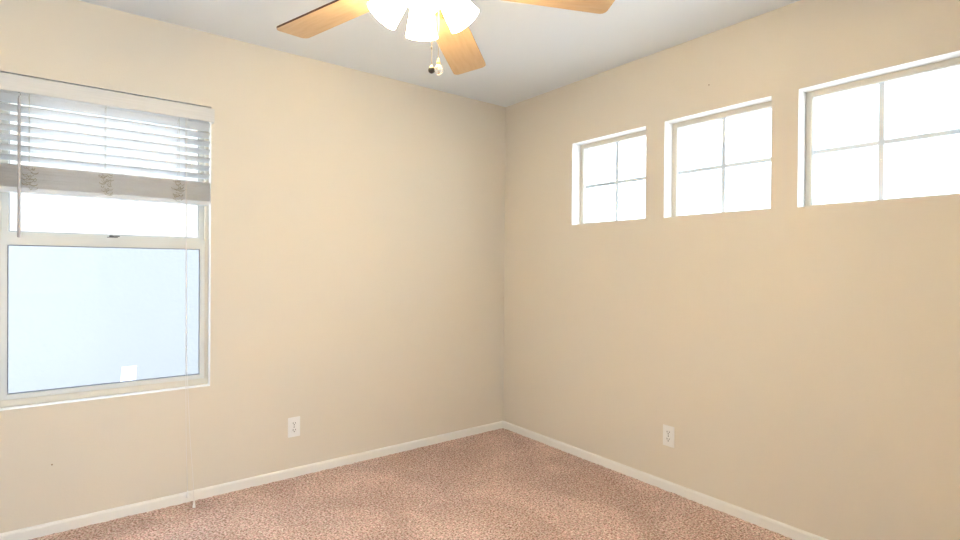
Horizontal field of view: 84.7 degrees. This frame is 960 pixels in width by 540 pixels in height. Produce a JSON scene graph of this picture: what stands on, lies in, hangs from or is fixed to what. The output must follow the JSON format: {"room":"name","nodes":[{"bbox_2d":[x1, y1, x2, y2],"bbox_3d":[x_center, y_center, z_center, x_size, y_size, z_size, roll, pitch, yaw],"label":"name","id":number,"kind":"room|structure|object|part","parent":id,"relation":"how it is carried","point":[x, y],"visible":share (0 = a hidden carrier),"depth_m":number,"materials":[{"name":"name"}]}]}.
{"room":"empty bedroom","nodes":[
{"label":"empty bedroom","id":0,"kind":"room"},
{"bbox_2d":[0,0,505,532],"bbox_3d":[-1.249,-0.024,3.014,3.820,2.480,0.160,0,0,-38],"label":"wall","id":1,"kind":"structure","parent":0,"point":[356,248],"depth_m":3.04,"materials":[{"name":"beige paint"}]},
{"bbox_2d":[0,101,208,407],"bbox_3d":[-1.838,-0.117,2.628,0.846,1.487,0.152,0,0,-38],"label":"window","id":2,"kind":"structure","parent":1,"relation":"in","point":[8,238],"depth_m":2.54,"materials":[{"name":"beige plastic"}]},
{"bbox_3d":[-1.822,-0.487,2.610,0.812,0.712,0.030,0,0,-38],"label":"sash","id":3,"kind":"part","parent":2,"relation":"part of","materials":[{"name":"grey plastic"}]},
{"bbox_3d":[-1.806,0.211,2.586,0.812,0.738,0.032,0,0,-38],"label":"sash","id":4,"kind":"part","parent":2,"relation":"part of","materials":[{"name":"grey plastic"}]},
{"bbox_2d":[0,72,214,507],"bbox_3d":[-1.739,0.168,2.499,0.862,2.047,0.174,0,0,-38],"label":"window blind","id":5,"kind":"object","parent":2,"relation":"attached to","point":[17,178],"visible":1,"depth_m":2.48,"materials":[{"name":"beige plastic"}]},
{"bbox_3d":[-1.754,-0.350,2.521,0.828,0.020,0.054,0,0,-38],"label":"rail","id":6,"kind":"part","parent":5,"relation":"part of","materials":[{"name":"white plastic"}]},
{"bbox_3d":[-1.489,0.180,2.678,0.008,1.908,0.025,1,0,21],"label":"lift cord","id":7,"kind":"part","parent":5,"relation":"part of","materials":[{"name":"white fabric"}]},
{"bbox_3d":[-1.460,0.195,2.655,0.073,1.936,0.006,1,0,26],"label":"lift cord","id":8,"kind":"part","parent":5,"relation":"part of","materials":[{"name":"white fabric"}]},
{"bbox_2d":[120,366,136,381],"bbox_3d":[-1.806,0.543,2.705,0.076,0.088,0.042,0,0,-38],"label":"card","id":9,"kind":"object","parent":2,"relation":"on","point":[128,373],"visible":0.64,"depth_m":2.71,"materials":[{"name":"white paper"}]},
{"bbox_2d":[0,421,502,539],"bbox_3d":[-1.206,1.176,2.953,3.500,0.061,0.012,0,0,-38],"label":"baseboard","id":10,"kind":"structure","parent":1,"relation":"attached to","point":[41,530],"depth_m":2.82,"materials":[{"name":"white paint"}]},
{"bbox_2d":[288,416,299,437],"bbox_3d":[-1.077,0.909,3.052,0.070,0.114,0.008,0,0,-38],"label":"wall outlet","id":11,"kind":"object","parent":1,"relation":"attached to","point":[293,422],"visible":1,"depth_m":3.05,"materials":[{"name":"white plastic"}]},
{"bbox_2d":[30,428,793,539],"bbox_3d":[-0.179,1.214,1.611,3.510,0.011,3.393,0,0,-38],"label":"floor","id":12,"kind":"structure","parent":0,"point":[499,484],"depth_m":2.69,"materials":[{"name":"carpet"}]},
{"bbox_2d":[79,0,799,106],"bbox_3d":[-0.169,-1.287,1.616,3.820,0.120,3.670,0,0,-38],"label":"ceiling","id":13,"kind":"structure","parent":0,"point":[528,51],"depth_m":2.77,"materials":[{"name":"white paint"}]},
{"bbox_2d":[277,0,614,74],"bbox_3d":[-0.166,-0.916,1.667,1.216,0.623,1.178,1,0,10],"label":"ceiling fan","id":14,"kind":"object","parent":13,"relation":"hanging from","point":[446,22],"visible":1,"depth_m":1.77,"materials":[{"name":"brown wood"}]},
{"bbox_3d":[-0.515,-0.892,1.843,0.463,0.007,0.142,-3,5,33],"label":"blade","id":15,"kind":"part","parent":14,"relation":"part of","materials":[{"name":"brown wood"}]},
{"bbox_3d":[-0.284,-0.811,1.613,0.123,0.137,0.111,0,0,-38],"label":"lamp shade","id":16,"kind":"part","parent":14,"relation":"part of","materials":[{"name":"white glass"}]},
{"bbox_3d":[-0.187,-0.811,1.733,0.111,0.137,0.123,0,0,-38],"label":"lamp shade","id":17,"kind":"part","parent":14,"relation":"part of","materials":[{"name":"white glass"}]},
{"bbox_3d":[-0.164,-0.809,1.510,0.111,0.137,0.123,0,0,-38],"label":"lamp shade","id":18,"kind":"part","parent":14,"relation":"part of","materials":[{"name":"white glass"}]},
{"bbox_3d":[-0.128,-0.744,1.627,0.002,0.211,0.002,0,0,-38],"label":"pull chain","id":19,"kind":"part","parent":14,"relation":"part of","materials":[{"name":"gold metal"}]},
{"bbox_3d":[-0.061,-0.809,1.630,0.123,0.137,0.111,0,0,-38],"label":"lamp shade","id":20,"kind":"part","parent":14,"relation":"part of","materials":[{"name":"white glass"}]},
{"bbox_3d":[-0.089,-0.871,2.017,0.142,0.007,0.463,-12,-8,11],"label":"blade","id":21,"kind":"part","parent":14,"relation":"part of","materials":[{"name":"brown wood"}]},
{"bbox_3d":[0.222,-0.902,1.709,0.463,0.007,0.142,1,-8,-13],"label":"blade","id":22,"kind":"part","parent":14,"relation":"part of","materials":[{"name":"brown wood"}]},
{"bbox_2d":[503,0,959,539],"bbox_3d":[1.320,-0.002,2.676,0.160,2.480,3.510,0,0,-38],"label":"wall","id":23,"kind":"structure","parent":0,"point":[803,363],"depth_m":2.52,"materials":[{"name":"beige paint"}]},
{"bbox_2d":[580,130,645,223],"bbox_3d":[0.862,-0.562,3.314,0.052,0.535,0.564,0,0,-38],"label":"window","id":24,"kind":"structure","parent":23,"relation":"in","point":[584,186],"depth_m":3.40,"materials":[{"name":"beige plastic"}]},
{"bbox_2d":[503,421,827,539],"bbox_3d":[1.198,1.196,2.689,0.012,0.061,3.338,0,0,-38],"label":"baseboard","id":25,"kind":"structure","parent":23,"relation":"attached to","point":[762,521],"depth_m":2.85,"materials":[{"name":"white paint"}]},
{"bbox_2d":[663,424,674,447],"bbox_3d":[1.038,0.914,2.902,0.008,0.114,0.070,0,0,-38],"label":"wall outlet","id":26,"kind":"object","parent":23,"relation":"attached to","point":[668,431],"visible":1,"depth_m":2.90,"materials":[{"name":"white plastic"}]},
{"bbox_2d":[672,101,771,216],"bbox_3d":[1.280,-0.555,2.770,0.052,0.535,0.567,0,0,-38],"label":"window","id":27,"kind":"structure","parent":23,"relation":"in","point":[677,127],"depth_m":2.82,"materials":[{"name":"beige plastic"}]},
{"bbox_2d":[805,57,959,206],"bbox_3d":[1.697,-0.549,2.228,0.052,0.535,0.566,0,0,-38],"label":"window","id":28,"kind":"structure","parent":23,"relation":"in","point":[811,152],"depth_m":2.24,"materials":[{"name":"beige plastic"}]},
{"label":"outside","id":29,"kind":"structure","parent":0,"visible":0},
{"bbox_3d":[0.175,1.526,4.027,60.000,0.150,60.000,0,0,-38],"label":"ground","id":30,"kind":"structure","parent":29,"visible":0},
{"bbox_2d":[8,103,590,393],"bbox_3d":[-3.434,-0.980,4.628,13.000,4.900,0.200,0,0,-38],"label":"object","id":31,"kind":"structure","parent":30,"relation":"on","point":[78,316],"depth_m":4.60,"materials":[{"name":"clear glass"}]}
]}

